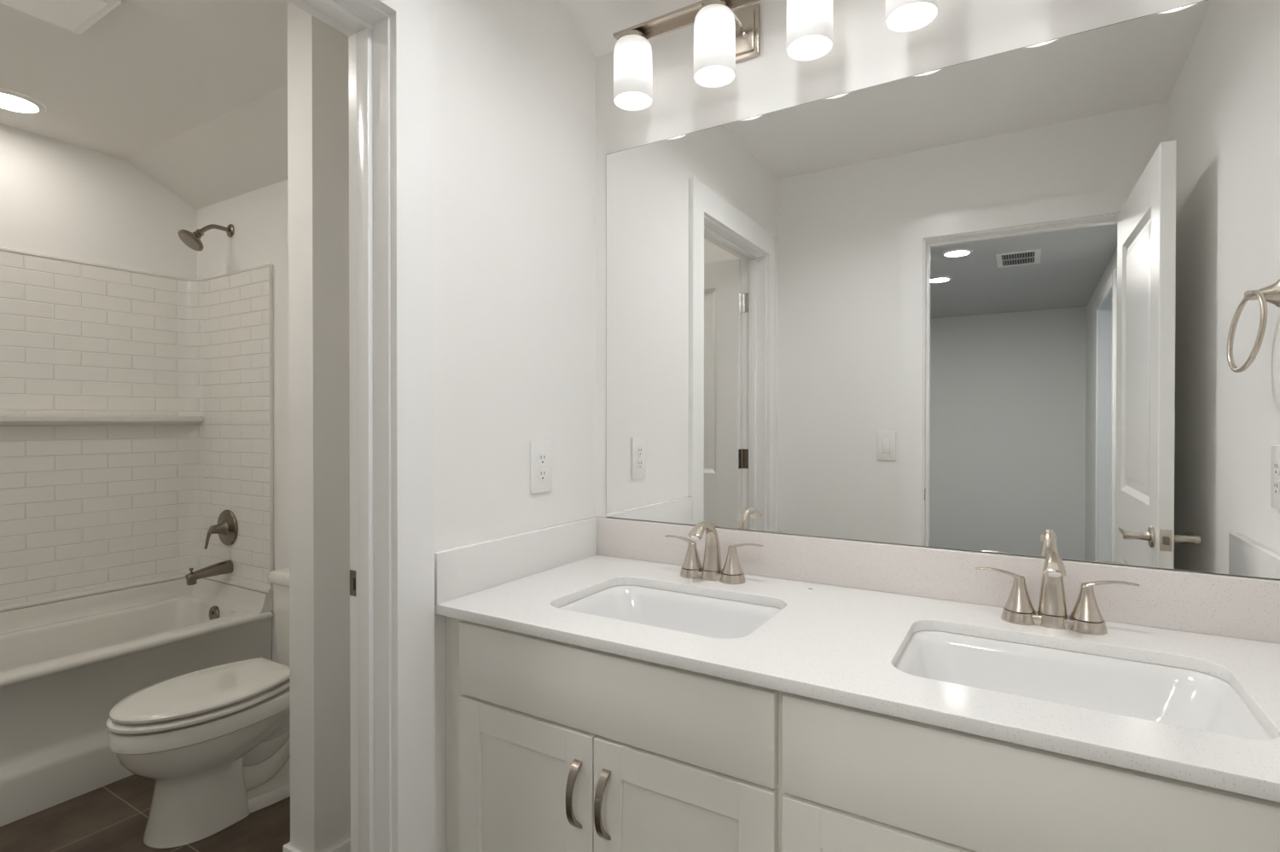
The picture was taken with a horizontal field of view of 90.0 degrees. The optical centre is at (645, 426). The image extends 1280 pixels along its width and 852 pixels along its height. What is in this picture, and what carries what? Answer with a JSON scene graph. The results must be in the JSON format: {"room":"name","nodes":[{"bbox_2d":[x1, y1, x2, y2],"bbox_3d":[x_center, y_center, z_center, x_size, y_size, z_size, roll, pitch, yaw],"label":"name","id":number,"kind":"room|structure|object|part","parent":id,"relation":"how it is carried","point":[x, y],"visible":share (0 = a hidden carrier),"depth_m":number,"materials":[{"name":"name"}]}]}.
{"room":"bathroom","nodes":[
{"label":"bathroom","id":0,"kind":"room"},
{"bbox_2d":[0,123,197,279],"bbox_3d":[-2.642,-0.009,2.407,0.120,2.538,1.668,0,0,31],"label":"wall","id":1,"kind":"structure","parent":0,"point":[59,199],"depth_m":2.73,"materials":[{"name":"white paint"}]},
{"bbox_2d":[0,0,290,209],"bbox_3d":[-1.573,-1.163,1.832,2.296,0.260,1.548,0,0,31],"label":"ceiling","id":2,"kind":"structure","parent":0,"point":[191,94],"depth_m":2.21,"materials":[{"name":"white paint"}]},
{"bbox_2d":[0,87,46,114],"bbox_3d":[-2.296,-1.172,2.311,0.196,0.010,0.196,0,0,31],"label":"recessed light","id":3,"kind":"object","parent":2,"relation":"in","point":[9,101],"visible":1,"depth_m":2.32,"materials":[{"name":"white plastic"}]},
{"bbox_2d":[0,0,121,34],"bbox_3d":[-1.613,-1.158,1.691,0.280,0.029,0.280,0,0,31],"label":"exhaust fan","id":4,"kind":"object","parent":2,"relation":"attached to","point":[75,16],"visible":1,"depth_m":1.76,"materials":[{"name":"white plastic"}]},
{"bbox_2d":[0,774,290,851],"bbox_3d":[-0.904,1.293,1.411,4.095,0.050,1.856,0,0,31],"label":"floor","id":5,"kind":"structure","parent":0,"point":[113,817],"depth_m":2.00,"materials":[{"name":"tile"}]},
{"bbox_2d":[0,578,273,827],"bbox_3d":[-2.268,0.993,2.267,0.669,0.536,1.534,0,0,31],"label":"bathtub","id":6,"kind":"object","parent":5,"relation":"on","point":[65,666],"visible":0.75,"depth_m":2.37,"materials":[{"name":"white ceramic"}]},
{"bbox_2d":[0,247,273,612],"bbox_3d":[-2.275,0.016,2.265,0.653,1.418,1.535,0,0,31],"label":"tub surround","id":7,"kind":"object","parent":6,"relation":"on","point":[136,407],"visible":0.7,"depth_m":2.79,"materials":[{"name":"white tile"}]},
{"bbox_2d":[0,414,203,423],"bbox_3d":[-2.511,-0.028,2.403,0.092,0.032,1.512,0,0,31],"label":"ledge shelf","id":8,"kind":"object","parent":7,"relation":"attached to","point":[3,418],"depth_m":2.70,"materials":[{"name":"white tile"}]},
{"bbox_2d":[185,559,233,585],"bbox_3d":[-1.938,0.649,2.843,0.056,0.078,0.178,0,0,31],"label":"tub spout","id":9,"kind":"object","parent":7,"relation":"attached to","point":[224,567],"visible":1,"depth_m":2.83,"materials":[{"name":"silver metal"}]},
{"bbox_2d":[203,510,238,549],"bbox_3d":[-1.932,0.466,2.883,0.164,0.165,0.099,0,0,31],"label":"shower valve","id":10,"kind":"object","parent":7,"relation":"attached to","point":[226,528],"visible":1,"depth_m":2.89,"materials":[{"name":"silver metal"}]},
{"bbox_3d":[-1.935,0.489,2.877,0.068,0.117,0.085,0,0,31],"label":"lever handle","id":11,"kind":"part","parent":10,"relation":"part of","materials":[{"name":"silver metal"}]},
{"bbox_3d":[-1.911,0.465,2.919,0.164,0.164,0.016,0,0,31],"label":"trim plate","id":12,"kind":"part","parent":10,"relation":"part of","materials":[{"name":"silver metal"}]},
{"bbox_3d":[-1.928,0.845,2.857,0.080,0.080,0.022,0,0,31],"label":"overflow plate","id":13,"kind":"part","parent":6,"relation":"part of","materials":[{"name":"silver metal"}]},
{"bbox_2d":[106,568,290,849],"bbox_3d":[-1.358,0.907,2.173,0.400,0.710,0.750,0,0,31],"label":"toilet","id":14,"kind":"object","parent":5,"relation":"on","point":[213,742],"visible":0.59,"depth_m":1.98,"materials":[{"name":"white ceramic"}]},
{"bbox_3d":[-1.425,0.876,2.061,0.367,0.018,0.490,0,0,31],"label":"seat","id":15,"kind":"part","parent":14,"relation":"part of","materials":[{"name":"white plastic"}]},
{"bbox_3d":[-1.417,1.077,2.075,0.360,0.370,0.512,0,0,31],"label":"bowl","id":16,"kind":"part","parent":14,"relation":"part of","materials":[{"name":"white ceramic"}]},
{"bbox_3d":[-1.423,0.848,2.063,0.360,0.022,0.481,0,0,31],"label":"lid","id":17,"kind":"part","parent":14,"relation":"part of","materials":[{"name":"white plastic"}]},
{"bbox_3d":[-1.218,0.571,2.406,0.400,0.042,0.203,0,0,31],"label":"tank lid","id":18,"kind":"part","parent":14,"relation":"part of","materials":[{"name":"white ceramic"}]},
{"bbox_3d":[-1.216,0.743,2.410,0.376,0.301,0.184,0,0,31],"label":"tank","id":19,"kind":"part","parent":14,"relation":"part of","materials":[{"name":"white ceramic"}]},
{"bbox_2d":[446,616,781,851],"bbox_3d":[0.019,0.822,1.342,0.714,0.894,0.579,0,0,31],"label":"vanity cabinet","id":20,"kind":"object","parent":5,"relation":"on","point":[557,747],"depth_m":1.10,"materials":[{"name":"white paint"}]},
{"bbox_3d":[-0.395,0.822,1.329,0.017,0.893,0.034,0,0,31],"label":"filler strip","id":21,"kind":"part","parent":20,"relation":"part of","materials":[{"name":"white wood"}]},
{"bbox_3d":[-0.226,0.844,1.200,0.215,0.503,0.008,0,0,31],"label":"recessed panel","id":22,"kind":"part","parent":20,"relation":"part of","materials":[{"name":"white paint"}]},
{"bbox_3d":[-0.227,0.844,1.198,0.324,0.612,0.019,0,0,31],"label":"door","id":23,"kind":"part","parent":20,"relation":"part of","materials":[{"name":"white paint"}]},
{"bbox_3d":[-0.125,0.643,1.107,0.017,0.118,0.030,0,0,31],"label":"pull handle","id":24,"kind":"part","parent":20,"relation":"part of","materials":[{"name":"silver metal"}]},
{"bbox_3d":[-0.073,0.644,1.076,0.017,0.118,0.030,0,0,31],"label":"pull handle","id":25,"kind":"part","parent":20,"relation":"part of","materials":[{"name":"silver metal"}]},
{"bbox_3d":[-0.086,0.461,1.111,0.650,0.142,0.019,0,0,31],"label":"false drawer","id":26,"kind":"part","parent":20,"relation":"part of","materials":[{"name":"white paint"}]},
{"bbox_3d":[0.055,0.845,1.032,0.215,0.503,0.008,0,0,31],"label":"recessed panel","id":27,"kind":"part","parent":20,"relation":"part of","materials":[{"name":"white paint"}]},
{"bbox_3d":[0.054,0.845,1.030,0.324,0.612,0.019,0,0,31],"label":"door","id":28,"kind":"part","parent":20,"relation":"part of","materials":[{"name":"white paint"}]},
{"bbox_2d":[781,692,1279,851],"bbox_3d":[0.637,0.825,0.974,0.726,0.894,0.579,0,0,31],"label":"vanity cabinet","id":29,"kind":"object","parent":5,"relation":"on","point":[854,780],"visible":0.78,"depth_m":0.81,"materials":[{"name":"white paint"}]},
{"bbox_3d":[0.519,0.776,0.775,0.726,0.794,0.019,0,0,31],"label":"frame","id":30,"kind":"part","parent":29,"relation":"part of","materials":[{"name":"white paint"}]},
{"bbox_2d":[434,516,1279,802],"bbox_3d":[0.342,0.315,1.154,1.458,0.122,0.572,0,0,31],"label":"countertop","id":31,"kind":"structure","parent":29,"relation":"on","point":[851,609],"depth_m":1.12,"materials":[{"name":"white stone"}]},
{"bbox_2d":[558,585,781,639],"bbox_3d":[0.046,0.446,1.288,0.464,0.142,0.324,0,0,31],"label":"undermount sink","id":32,"kind":"object","parent":31,"relation":"in","point":[710,617],"visible":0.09,"depth_m":1.41,"materials":[{"name":"white ceramic"}]},
{"bbox_2d":[664,521,763,584],"bbox_3d":[0.137,0.285,1.453,0.248,0.138,0.128,0,0,31],"label":"faucet","id":33,"kind":"object","parent":31,"relation":"on","point":[692,568],"visible":1,"depth_m":1.47,"materials":[{"name":"silver metal"}]},
{"bbox_3d":[0.090,0.298,1.522,0.098,0.070,0.049,0,0,31],"label":"lever handle","id":34,"kind":"part","parent":33,"relation":"part of","materials":[{"name":"silver metal"}]},
{"bbox_3d":[0.111,0.343,1.509,0.060,0.020,0.060,0,0,31],"label":"handle","id":35,"kind":"part","parent":33,"relation":"part of","materials":[{"name":"silver metal"}]},
{"bbox_3d":[0.135,0.275,1.450,0.044,0.119,0.118,0,0,31],"label":"spout","id":36,"kind":"part","parent":33,"relation":"part of","materials":[{"name":"silver metal"}]},
{"bbox_3d":[0.154,0.343,1.483,0.100,0.020,0.048,0,0,31],"label":"deck plate","id":37,"kind":"part","parent":33,"relation":"part of","materials":[{"name":"silver metal"}]},
{"bbox_3d":[0.198,0.344,1.457,0.060,0.020,0.060,0,0,31],"label":"handle","id":38,"kind":"part","parent":33,"relation":"part of","materials":[{"name":"silver metal"}]},
{"bbox_3d":[0.219,0.298,1.445,0.098,0.070,0.049,0,0,31],"label":"lever handle","id":39,"kind":"part","parent":33,"relation":"part of","materials":[{"name":"silver metal"}]},
{"bbox_2d":[974,551,1140,635],"bbox_3d":[0.711,0.287,1.116,0.248,0.138,0.128,0,0,31],"label":"faucet","id":40,"kind":"object","parent":31,"relation":"on","point":[1085,617],"visible":1,"depth_m":1.13,"materials":[{"name":"silver metal"}]},
{"bbox_3d":[0.664,0.300,1.184,0.098,0.070,0.049,0,0,31],"label":"lever handle","id":41,"kind":"part","parent":40,"relation":"part of","materials":[{"name":"silver metal"}]},
{"bbox_3d":[0.685,0.346,1.172,0.060,0.020,0.060,0,0,31],"label":"handle","id":42,"kind":"part","parent":40,"relation":"part of","materials":[{"name":"silver metal"}]},
{"bbox_3d":[0.709,0.278,1.112,0.044,0.119,0.118,0,0,31],"label":"spout","id":43,"kind":"part","parent":40,"relation":"part of","materials":[{"name":"silver metal"}]},
{"bbox_3d":[0.729,0.346,1.146,0.100,0.020,0.048,0,0,31],"label":"deck plate","id":44,"kind":"part","parent":40,"relation":"part of","materials":[{"name":"silver metal"}]},
{"bbox_3d":[0.772,0.346,1.120,0.060,0.020,0.060,0,0,31],"label":"handle","id":45,"kind":"part","parent":40,"relation":"part of","materials":[{"name":"silver metal"}]},
{"bbox_3d":[0.793,0.301,1.107,0.098,0.070,0.049,0,0,31],"label":"lever handle","id":46,"kind":"part","parent":40,"relation":"part of","materials":[{"name":"silver metal"}]},
{"bbox_2d":[895,630,1272,739],"bbox_3d":[0.614,0.449,0.955,0.476,0.142,0.334,0,0,31],"label":"undermount sink","id":47,"kind":"object","parent":31,"relation":"in","point":[1176,696],"visible":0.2,"depth_m":1.04,"materials":[{"name":"white ceramic"}]},
{"bbox_3d":[0.345,0.846,0.857,0.329,0.612,0.019,0,0,31],"label":"door","id":48,"kind":"part","parent":29,"relation":"part of","materials":[{"name":"white paint"}]},
{"bbox_2d":[197,179,289,667],"bbox_3d":[-1.198,-0.009,2.587,2.416,2.538,0.120,0,0,31],"label":"wall","id":49,"kind":"structure","parent":0,"point":[259,218],"depth_m":2.75,"materials":[{"name":"white paint"}]},
{"bbox_2d":[177,224,234,251],"bbox_3d":[-1.949,-0.847,2.838,0.108,0.152,0.207,0,0,31],"label":"shower","id":50,"kind":"object","parent":49,"relation":"attached to","point":[192,240],"visible":1,"depth_m":2.80,"materials":[{"name":"silver metal"}]},
{"bbox_3d":[-1.932,-0.874,2.865,0.019,0.060,0.129,0,0,31],"label":"shower arm","id":51,"kind":"part","parent":50,"relation":"part of","materials":[{"name":"silver metal"}]},
{"bbox_2d":[287,3,350,851],"bbox_3d":[-0.814,0.020,1.984,0.115,2.488,0.523,0,0,31],"label":"wall partition","id":52,"kind":"structure","parent":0,"point":[317,52],"depth_m":1.77,"materials":[{"name":"white paint"}]},
{"bbox_2d":[282,837,350,851],"bbox_3d":[-0.818,1.219,1.987,0.143,0.090,0.537,0,0,31],"label":"baseboard","id":53,"kind":"structure","parent":52,"relation":"attached to","point":[345,846],"depth_m":1.79,"materials":[{"name":"white paint"}]},
{"bbox_2d":[433,0,595,851],"bbox_3d":[-0.578,0.001,1.150,0.120,2.538,1.518,0,0,31],"label":"wall","id":54,"kind":"structure","parent":0,"point":[514,80],"depth_m":1.48,"materials":[{"name":"white paint"}]},
{"bbox_2d":[285,0,391,851],"bbox_3d":[-0.707,0.246,0.936,0.120,2.051,0.721,0,0,31],"label":"trim","id":55,"kind":"structure","parent":54,"relation":"attached to","point":[367,26],"depth_m":1.22,"materials":[{"name":"white paint"}]},
{"bbox_3d":[-0.574,0.308,1.255,0.020,0.050,0.001,0,0,31],"label":"strike plate","id":56,"kind":"part","parent":55,"relation":"part of","materials":[{"name":"silver metal"}]},
{"bbox_2d":[367,0,435,851],"bbox_3d":[-0.647,0.204,0.900,0.018,2.136,0.866,0,0,31],"label":"trim","id":57,"kind":"structure","parent":54,"relation":"attached to","point":[411,21],"depth_m":1.22,"materials":[{"name":"white paint"}]},
{"bbox_2d":[529,440,552,494],"bbox_3d":[-0.255,0.100,1.568,0.008,0.127,0.079,0,0,31],"label":"wall outlet","id":58,"kind":"object","parent":54,"relation":"attached to","point":[540,451],"visible":1,"depth_m":1.56,"materials":[{"name":"white plastic"}]},
{"bbox_2d":[537,453,546,464],"bbox_3d":[-0.253,0.080,1.567,0.002,0.027,0.034,0,0,31],"label":"socket","id":59,"kind":"object","parent":58,"relation":"attached to","point":[542,457],"depth_m":1.57,"materials":[{"name":"white plastic"}]},
{"bbox_2d":[537,469,546,480],"bbox_3d":[-0.253,0.119,1.567,0.002,0.027,0.034,0,0,31],"label":"socket","id":60,"kind":"object","parent":58,"relation":"attached to","point":[542,474],"depth_m":1.57,"materials":[{"name":"white plastic"}]},
{"bbox_2d":[559,0,702,57],"bbox_3d":[0.101,-1.147,0.738,1.459,0.276,1.518,0,0,31],"label":"ceiling","id":61,"kind":"structure","parent":0,"point":[597,21],"depth_m":1.64,"materials":[{"name":"white paint"}]},
{"bbox_2d":[595,0,1279,580],"bbox_3d":[0.519,-0.001,1.450,1.699,2.538,0.120,0,0,31],"label":"wall","id":62,"kind":"structure","parent":0,"point":[864,53],"depth_m":1.47,"materials":[{"name":"white paint"}]},
{"bbox_2d":[613,0,832,110],"bbox_3d":[0.172,-0.901,1.493,0.537,0.197,0.150,0,0,31],"label":"vanity light","id":63,"kind":"object","parent":62,"relation":"attached to","point":[724,37],"visible":1,"depth_m":1.47,"materials":[{"name":"white glass"}]},
{"bbox_3d":[-0.031,-0.876,1.583,0.096,0.146,0.096,0,0,31],"label":"lamp shade","id":64,"kind":"part","parent":63,"relation":"part of","materials":[{"name":"white glass"}]},
{"bbox_3d":[0.159,-0.875,1.470,0.096,0.146,0.096,0,0,31],"label":"lamp shade","id":65,"kind":"part","parent":63,"relation":"part of","materials":[{"name":"white glass"}]},
{"bbox_3d":[0.204,-0.961,1.493,0.009,0.027,0.074,0,1,44],"label":"arm","id":66,"kind":"part","parent":63,"relation":"part of","materials":[{"name":"silver metal"}]},
{"bbox_3d":[0.205,-0.940,1.547,0.146,0.120,0.023,0,0,31],"label":"plate","id":67,"kind":"part","parent":63,"relation":"part of","materials":[{"name":"silver metal"}]},
{"bbox_3d":[0.348,-0.874,1.357,0.096,0.146,0.096,0,0,31],"label":"lamp shade","id":68,"kind":"part","parent":63,"relation":"part of","materials":[{"name":"white glass"}]},
{"bbox_2d":[885,0,938,32],"bbox_3d":[0.725,-0.898,1.164,0.537,0.197,0.150,0,0,31],"label":"vanity light","id":69,"kind":"object","parent":62,"relation":"attached to","point":[901,15],"visible":1,"depth_m":1.25,"materials":[{"name":"white glass"}]},
{"bbox_2d":[592,516,1279,644],"bbox_3d":[0.483,0.304,1.391,1.458,0.101,0.019,0,0,31],"label":"backsplash","id":70,"kind":"structure","parent":62,"relation":"attached to","point":[1236,607],"depth_m":1.28,"materials":[{"name":"stone"}]},
{"bbox_2d":[605,0,1279,580],"bbox_3d":[0.497,-0.242,1.388,1.405,0.988,0.005,0,0,31],"label":"wall mirror","id":71,"kind":"object","parent":62,"relation":"attached to","point":[1024,301],"visible":1,"depth_m":1.28,"materials":[{"name":"grey mirror"}]}
]}

